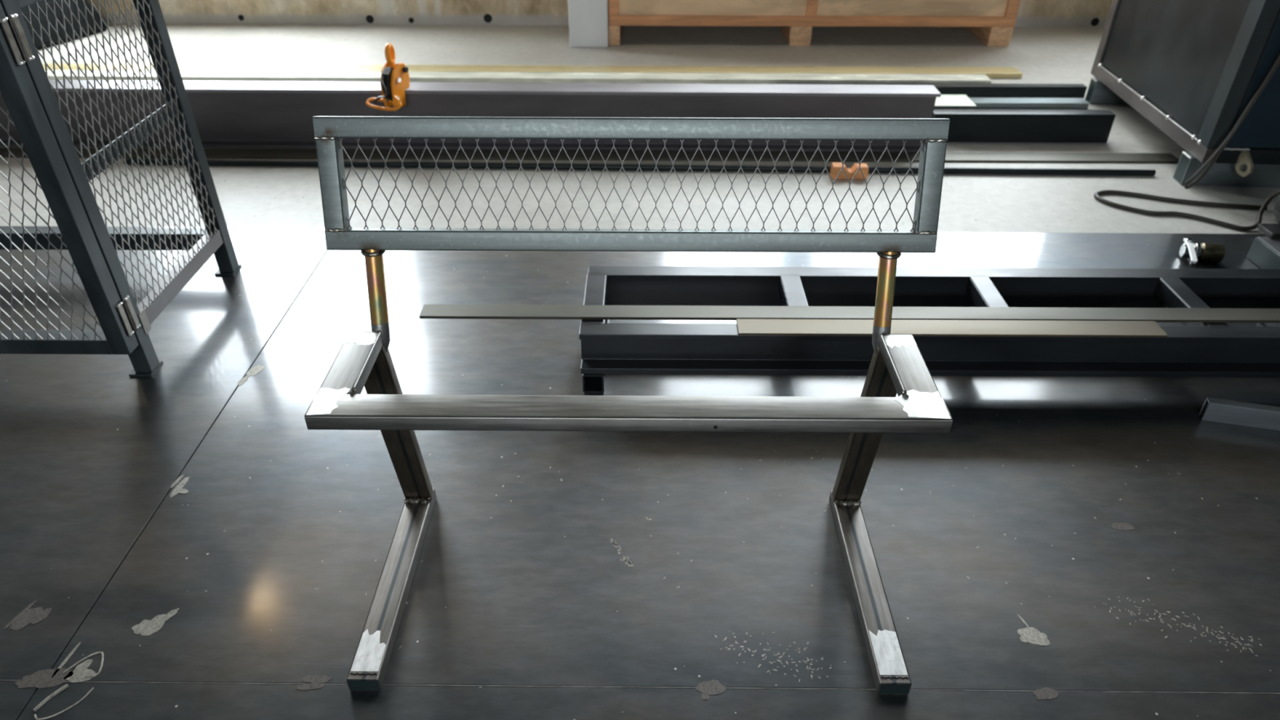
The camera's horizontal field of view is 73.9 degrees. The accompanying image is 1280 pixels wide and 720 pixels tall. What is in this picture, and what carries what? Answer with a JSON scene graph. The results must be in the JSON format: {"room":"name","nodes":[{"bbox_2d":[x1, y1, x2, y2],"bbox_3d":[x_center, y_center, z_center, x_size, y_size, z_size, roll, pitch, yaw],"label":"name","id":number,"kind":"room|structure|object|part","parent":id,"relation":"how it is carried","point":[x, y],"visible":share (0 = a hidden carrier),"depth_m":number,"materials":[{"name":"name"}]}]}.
{"room":"metal workshop","nodes":[
{"label":"metal workshop","id":0,"kind":"room"},
{"bbox_2d":[568,0,608,47],"bbox_3d":[-0.260,-3.214,3.404,0.198,3.762,0.200,0,35,0],"label":"column","id":1,"kind":"structure","parent":0,"point":[588,20],"depth_m":4.33,"materials":[{"name":"paint"}]},
{"bbox_2d":[86,0,1112,27],"bbox_3d":[0.215,-3.474,3.777,10.800,3.762,0.224,0,35,0],"label":"wall","id":2,"kind":"structure","parent":0,"point":[1031,13],"depth_m":4.73,"materials":[{"name":"concrete"}]},
{"bbox_2d":[0,24,1279,234],"bbox_3d":[0.179,0.801,1.026,10.800,0.100,9.190,0,35,0],"label":"floor","id":3,"kind":"structure","parent":0,"point":[249,196],"depth_m":3.00,"materials":[{"name":"concrete"}]},
{"bbox_2d":[0,680,38,719],"bbox_3d":[-2.097,1.910,-0.666,2.276,0.012,4.914,0,35,0],"label":"floor plate","id":4,"kind":"object","parent":3,"relation":"on","point":[14,700],"visible":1,"depth_m":1.31,"materials":[{"name":"grey concrete"}]},
{"bbox_2d":[20,0,106,49],"bbox_3d":[-3.313,-1.867,4.228,0.809,0.600,0.806,0,35,0],"label":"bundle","id":5,"kind":"object","parent":3,"relation":"on","point":[34,23],"visible":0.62,"depth_m":4.42,"materials":[{"name":"grey metal"}]},
{"bbox_2d":[0,226,328,688],"bbox_3d":[-2.052,0.048,2.000,2.319,0.013,1.618,0,35,0],"label":"floor plate","id":6,"kind":"object","parent":3,"relation":"on","point":[91,451],"visible":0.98,"depth_m":1.88,"materials":[{"name":"metal"}]},
{"bbox_2d":[0,0,241,376],"bbox_3d":[-1.592,-0.456,1.972,0.900,0.850,0.579,0,35,0],"label":"cage","id":7,"kind":"object","parent":6,"relation":"on","point":[26,91],"visible":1,"depth_m":1.90,"materials":[{"name":"metal"}]},
{"bbox_3d":[-1.169,-0.796,1.752,0.039,0.040,0.444,0,35,0],"label":"rail","id":8,"kind":"part","parent":7,"relation":"part of","materials":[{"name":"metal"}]},
{"bbox_3d":[-1.592,-0.329,1.715,0.804,0.689,0.003,0,35,0],"label":"door","id":9,"kind":"part","parent":7,"relation":"part of","materials":[{"name":"metal"}]},
{"bbox_3d":[-1.592,-0.041,1.933,0.799,0.038,0.041,0,35,0],"label":"door rail","id":10,"kind":"part","parent":7,"relation":"part of","materials":[{"name":"metal"}]},
{"bbox_3d":[-1.171,-0.328,1.784,0.040,0.844,0.040,0,35,0],"label":"post","id":11,"kind":"part","parent":7,"relation":"part of","materials":[{"name":"metal"}]},
{"bbox_3d":[-1.588,-0.338,2.370,0.800,0.050,0.040,0,35,0],"label":"rail","id":12,"kind":"part","parent":7,"relation":"part of","materials":[{"name":"metal"}]},
{"bbox_3d":[-1.161,-0.510,1.951,0.005,0.040,0.444,0,35,0],"label":"rail","id":13,"kind":"part","parent":7,"relation":"part of","materials":[{"name":"metal"}]},
{"bbox_3d":[-1.152,-0.088,1.978,0.005,0.054,0.026,0,35,0],"label":"weld plate","id":14,"kind":"part","parent":7,"relation":"part of","materials":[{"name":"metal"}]},
{"bbox_3d":[-1.177,0.020,2.028,0.053,0.006,0.058,0,35,0],"label":"foot plate","id":15,"kind":"part","parent":7,"relation":"part of","materials":[{"name":"metal"}]},
{"bbox_3d":[-1.167,-0.214,2.159,0.030,0.040,0.444,0,35,0],"label":"rail","id":16,"kind":"part","parent":7,"relation":"part of","materials":[{"name":"metal"}]},
{"bbox_3d":[-1.168,-0.605,2.181,0.040,0.844,0.040,0,35,0],"label":"post","id":17,"kind":"part","parent":7,"relation":"part of","materials":[{"name":"metal"}]},
{"bbox_3d":[-1.174,-0.257,2.425,0.053,0.006,0.058,0,35,0],"label":"foot plate","id":18,"kind":"part","parent":7,"relation":"part of","materials":[{"name":"metal"}]},
{"bbox_2d":[0,80,941,151],"bbox_3d":[-1.356,-0.923,3.209,4.890,0.224,0.104,1,35,1],"label":"i-beam","id":19,"kind":"object","parent":3,"relation":"on","point":[228,114],"visible":0.58,"depth_m":3.17,"materials":[{"name":"black metal"}]},
{"bbox_2d":[365,43,409,115],"bbox_3d":[-0.904,-1.008,3.058,0.150,0.246,0.136,13,37,18],"label":"clamp","id":20,"kind":"object","parent":19,"relation":"attached to","point":[395,78],"visible":0.97,"depth_m":3.04,"materials":[{"name":"orange metal"}]},
{"bbox_3d":[-0.923,-0.921,3.065,0.150,0.033,0.041,13,37,18],"label":"lock lever","id":21,"kind":"part","parent":20,"relation":"part of","materials":[{"name":"orange paint"}]},
{"bbox_3d":[-0.903,-1.001,3.081,0.010,0.151,0.106,13,37,18],"label":"cheek plate","id":22,"kind":"part","parent":20,"relation":"part of","materials":[{"name":"orange paint"}]},
{"bbox_3d":[-0.870,-0.921,3.043,0.025,0.051,0.013,13,37,18],"label":"lever arm","id":23,"kind":"part","parent":20,"relation":"part of","materials":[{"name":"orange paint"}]},
{"bbox_3d":[-0.863,-0.992,3.068,0.010,0.151,0.106,13,37,18],"label":"cheek plate","id":24,"kind":"part","parent":20,"relation":"part of","materials":[{"name":"orange paint"}]},
{"bbox_2d":[44,70,991,84],"bbox_3d":[-0.663,-1.271,3.865,4.465,0.046,0.097,0,35,0],"label":"bar","id":25,"kind":"object","parent":3,"relation":"on","point":[187,75],"visible":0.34,"depth_m":3.83,"materials":[{"name":"grey metal"}]},
{"bbox_2d":[42,63,1022,78],"bbox_3d":[-0.557,-1.366,4.020,4.675,0.024,0.101,0,35,0],"label":"metal beam","id":26,"kind":"object","parent":3,"relation":"on","point":[990,72],"visible":0.52,"depth_m":4.01,"materials":[{"name":"grey metal"}]},
{"bbox_2d":[0,147,1179,163],"bbox_3d":[-0.507,-0.764,3.172,4.990,0.008,0.082,0,35,0],"label":"bar","id":27,"kind":"object","parent":3,"relation":"on","point":[228,153],"visible":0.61,"depth_m":3.16,"materials":[{"name":"metal"}]},
{"bbox_2d":[123,158,1155,175],"bbox_3d":[-0.023,-0.694,3.060,3.700,0.021,0.023,1,35,1],"label":"rod","id":28,"kind":"object","parent":3,"relation":"on","point":[211,162],"visible":0.82,"depth_m":3.05,"materials":[{"name":"metal"}]},
{"bbox_2d":[17,682,1279,719],"bbox_3d":[0.854,1.925,-0.682,3.622,0.015,4.912,0,35,0],"label":"floor plate","id":29,"kind":"object","parent":3,"relation":"on","point":[65,700],"visible":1,"depth_m":1.31,"materials":[{"name":"grey concrete"}]},
{"bbox_2d":[52,231,1279,699],"bbox_3d":[0.876,0.071,1.975,3.634,0.014,1.632,0,35,0],"label":"floor plate","id":30,"kind":"object","parent":3,"relation":"on","point":[1064,534],"visible":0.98,"depth_m":1.61,"materials":[{"name":"metal"}]},
{"bbox_2d":[304,115,952,694],"bbox_3d":[-0.015,0.078,1.284,0.917,0.767,0.439,0,35,0],"label":"frame","id":31,"kind":"object","parent":30,"relation":"on","point":[898,366],"visible":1,"depth_m":1.26,"materials":[{"name":"metal"}]},
{"bbox_3d":[-0.425,0.011,1.257,0.050,0.025,0.156,0,35,0],"label":"arm","id":32,"kind":"part","parent":31,"relation":"part of","materials":[{"name":"metal"}]},
{"bbox_3d":[-0.406,-0.115,1.313,0.027,0.120,0.061,0,35,0],"label":"post","id":33,"kind":"part","parent":31,"relation":"part of","materials":[{"name":"yellow metal"}]},
{"bbox_3d":[-0.425,0.118,1.485,0.050,0.417,0.116,0,35,0],"label":"leg","id":34,"kind":"part","parent":31,"relation":"part of","materials":[{"name":"metal"}]},
{"bbox_3d":[-0.014,-0.260,1.267,0.861,0.130,0.043,0,35,0],"label":"panel","id":35,"kind":"part","parent":31,"relation":"part of","materials":[{"name":"metal"}]},
{"bbox_3d":[-0.014,-0.182,1.290,0.917,0.036,0.034,0,35,0],"label":"rail","id":36,"kind":"part","parent":31,"relation":"part of","materials":[{"name":"grey metal"}]},
{"bbox_3d":[-0.013,-0.338,1.241,0.917,0.036,0.034,0,35,0],"label":"rail","id":37,"kind":"part","parent":31,"relation":"part of","materials":[{"name":"grey metal"}]},
{"bbox_3d":[0.395,0.122,1.481,0.050,0.417,0.116,0,35,0],"label":"leg","id":38,"kind":"part","parent":31,"relation":"part of","materials":[{"name":"metal"}]},
{"bbox_3d":[0.378,-0.111,1.309,0.027,0.120,0.061,0,35,0],"label":"post","id":39,"kind":"part","parent":31,"relation":"part of","materials":[{"name":"yellow metal"}]},
{"bbox_3d":[0.395,0.015,1.253,0.050,0.025,0.156,0,35,0],"label":"arm","id":40,"kind":"part","parent":31,"relation":"part of","materials":[{"name":"metal"}]},
{"bbox_2d":[578,266,1279,392],"bbox_3d":[1.078,-0.077,2.041,2.422,0.158,0.328,0,35,0],"label":"ladder frame","id":41,"kind":"object","parent":30,"relation":"on","point":[1193,349],"visible":0.94,"depth_m":1.95,"materials":[{"name":"metal"}]},
{"bbox_2d":[419,304,1279,323],"bbox_3d":[0.871,-0.104,1.934,2.736,0.007,0.052,0,35,0],"label":"bar","id":42,"kind":"object","parent":41,"relation":"on","point":[428,311],"visible":1,"depth_m":1.93,"materials":[{"name":"grey metal"}]},
{"bbox_3d":[1.077,-0.019,1.914,2.422,0.108,0.047,0,35,0],"label":"rail","id":43,"kind":"part","parent":41,"relation":"part of","materials":[{"name":"black metal"}]},
{"bbox_3d":[1.081,-0.171,2.132,2.418,0.108,0.047,0,35,0],"label":"rail","id":44,"kind":"part","parent":41,"relation":"part of","materials":[{"name":"black metal"}]},
{"bbox_2d":[736,319,1168,337],"bbox_3d":[0.685,-0.071,1.888,0.938,0.006,0.060,0,35,0],"label":"bar","id":45,"kind":"object","parent":41,"relation":"on","point":[744,326],"visible":1,"depth_m":1.88,"materials":[{"name":"metal"}]},
{"bbox_2d":[1179,237,1225,263],"bbox_3d":[1.612,-0.290,2.430,0.123,0.062,0.162,7,36,10],"label":"valve","id":46,"kind":"object","parent":30,"relation":"on","point":[1211,252],"visible":1,"depth_m":2.45,"materials":[{"name":"silver metal"}]},
{"bbox_3d":[1.591,-0.341,2.469,0.018,0.022,0.018,7,36,10],"label":"stem","id":47,"kind":"part","parent":46,"relation":"part of","materials":[{"name":"silver metal"}]},
{"bbox_3d":[1.567,-0.311,2.421,0.022,0.007,0.153,13,37,17],"label":"lever","id":48,"kind":"part","parent":46,"relation":"part of","materials":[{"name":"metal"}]},
{"bbox_2d":[1199,397,1279,431],"bbox_3d":[1.508,0.146,1.818,0.550,0.048,0.022,8,36,12],"label":"channel","id":49,"kind":"object","parent":30,"relation":"on","point":[1215,410],"visible":1,"depth_m":1.85,"materials":[{"name":"grey metal"}]},
{"bbox_2d":[608,0,1021,46],"bbox_3d":[0.884,-2.123,4.315,2.089,0.932,0.380,0,35,0],"label":"wooden pallet","id":50,"kind":"object","parent":3,"relation":"on","point":[993,22],"visible":1,"depth_m":4.35,"materials":[{"name":"brown wood"}]},
{"bbox_2d":[830,162,868,179],"bbox_3d":[0.738,-0.666,3.001,0.124,0.048,0.044,0,35,0],"label":"wood block","id":51,"kind":"object","parent":3,"relation":"on","point":[836,167],"visible":0.94,"depth_m":2.99,"materials":[{"name":"brown wood"}]},
{"bbox_2d":[777,82,1087,97],"bbox_3d":[1.276,-1.185,3.743,1.345,0.050,0.045,0,35,0],"label":"bar","id":52,"kind":"object","parent":3,"relation":"on","point":[970,90],"visible":0.56,"depth_m":3.72,"materials":[{"name":"metal"}]},
{"bbox_2d":[933,97,1088,109],"bbox_3d":[1.252,-1.099,3.642,1.300,0.026,0.070,0,35,0],"label":"bar","id":53,"kind":"object","parent":3,"relation":"on","point":[980,103],"visible":0.48,"depth_m":3.62,"materials":[{"name":"metal"}]},
{"bbox_2d":[934,94,976,106],"bbox_3d":[1.302,-1.106,3.626,0.215,0.003,0.145,0,35,0],"label":"sheet","id":54,"kind":"object","parent":53,"relation":"on","point":[944,100],"visible":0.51,"depth_m":3.62,"materials":[{"name":"white paper"}]},
{"bbox_2d":[932,109,1115,142],"bbox_3d":[1.462,-0.903,3.286,0.685,0.112,0.060,0,35,0],"label":"steel beam","id":55,"kind":"structure","parent":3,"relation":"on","point":[1001,126],"depth_m":3.26,"materials":[{"name":"metal"}]},
{"bbox_2d":[1084,0,1279,187],"bbox_3d":[2.350,-1.352,2.938,0.885,1.250,1.078,2,35,3],"label":"cabinet","id":56,"kind":"object","parent":3,"relation":"on","point":[1192,68],"visible":0.98,"depth_m":2.92,"materials":[{"name":"metal"}]},
{"bbox_3d":[1.982,-1.722,3.335,0.051,1.099,0.050,2,35,3],"label":"corner post","id":57,"kind":"part","parent":56,"relation":"part of","materials":[{"name":"metal"}]},
{"bbox_3d":[1.948,-0.975,3.269,0.045,0.050,1.020,2,35,3],"label":"rail","id":58,"kind":"part","parent":56,"relation":"part of","materials":[{"name":"metal"}]},
{"bbox_3d":[2.349,-0.984,3.230,0.830,0.009,0.996,2,35,3],"label":"panel","id":59,"kind":"part","parent":56,"relation":"part of","materials":[{"name":"metal"}]},
{"bbox_2d":[1184,53,1279,188],"bbox_3d":[1.926,-0.829,2.700,0.193,0.602,0.027,-5,35,-8],"label":"hanging cord","id":60,"kind":"object","parent":56,"relation":"hanging from","point":[1214,157],"visible":1,"depth_m":2.76,"materials":[{"name":"black rubber"}]},
{"bbox_3d":[1.919,-1.177,2.554,0.051,1.099,0.073,2,35,3],"label":"corner post","id":61,"kind":"part","parent":56,"relation":"part of","materials":[{"name":"metal"}]},
{"bbox_3d":[2.317,-0.680,2.849,0.758,0.050,0.045,2,35,3],"label":"rail","id":62,"kind":"part","parent":56,"relation":"part of","materials":[{"name":"metal"}]},
{"bbox_3d":[2.316,-1.137,2.508,0.738,1.072,0.009,2,35,3],"label":"door","id":63,"kind":"part","parent":56,"relation":"part of","materials":[{"name":"metal"}]},
{"bbox_2d":[1093,189,1279,269],"bbox_3d":[1.816,-0.445,2.492,0.575,0.271,0.822,0,35,0],"label":"cable","id":64,"kind":"object","parent":3,"relation":"on","point":[1264,251],"visible":1,"depth_m":2.68,"materials":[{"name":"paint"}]},
{"bbox_3d":[1.763,-0.545,2.724,0.524,0.169,0.284,13,37,18],"label":"power cord","id":65,"kind":"part","parent":64,"relation":"part of","materials":[{"name":"black rubber"}]},
{"bbox_3d":[1.946,-0.442,2.467,0.165,0.108,0.108,0,35,0],"label":"motor","id":66,"kind":"part","parent":64,"relation":"part of","materials":[{"name":"grey metal"}]}
]}

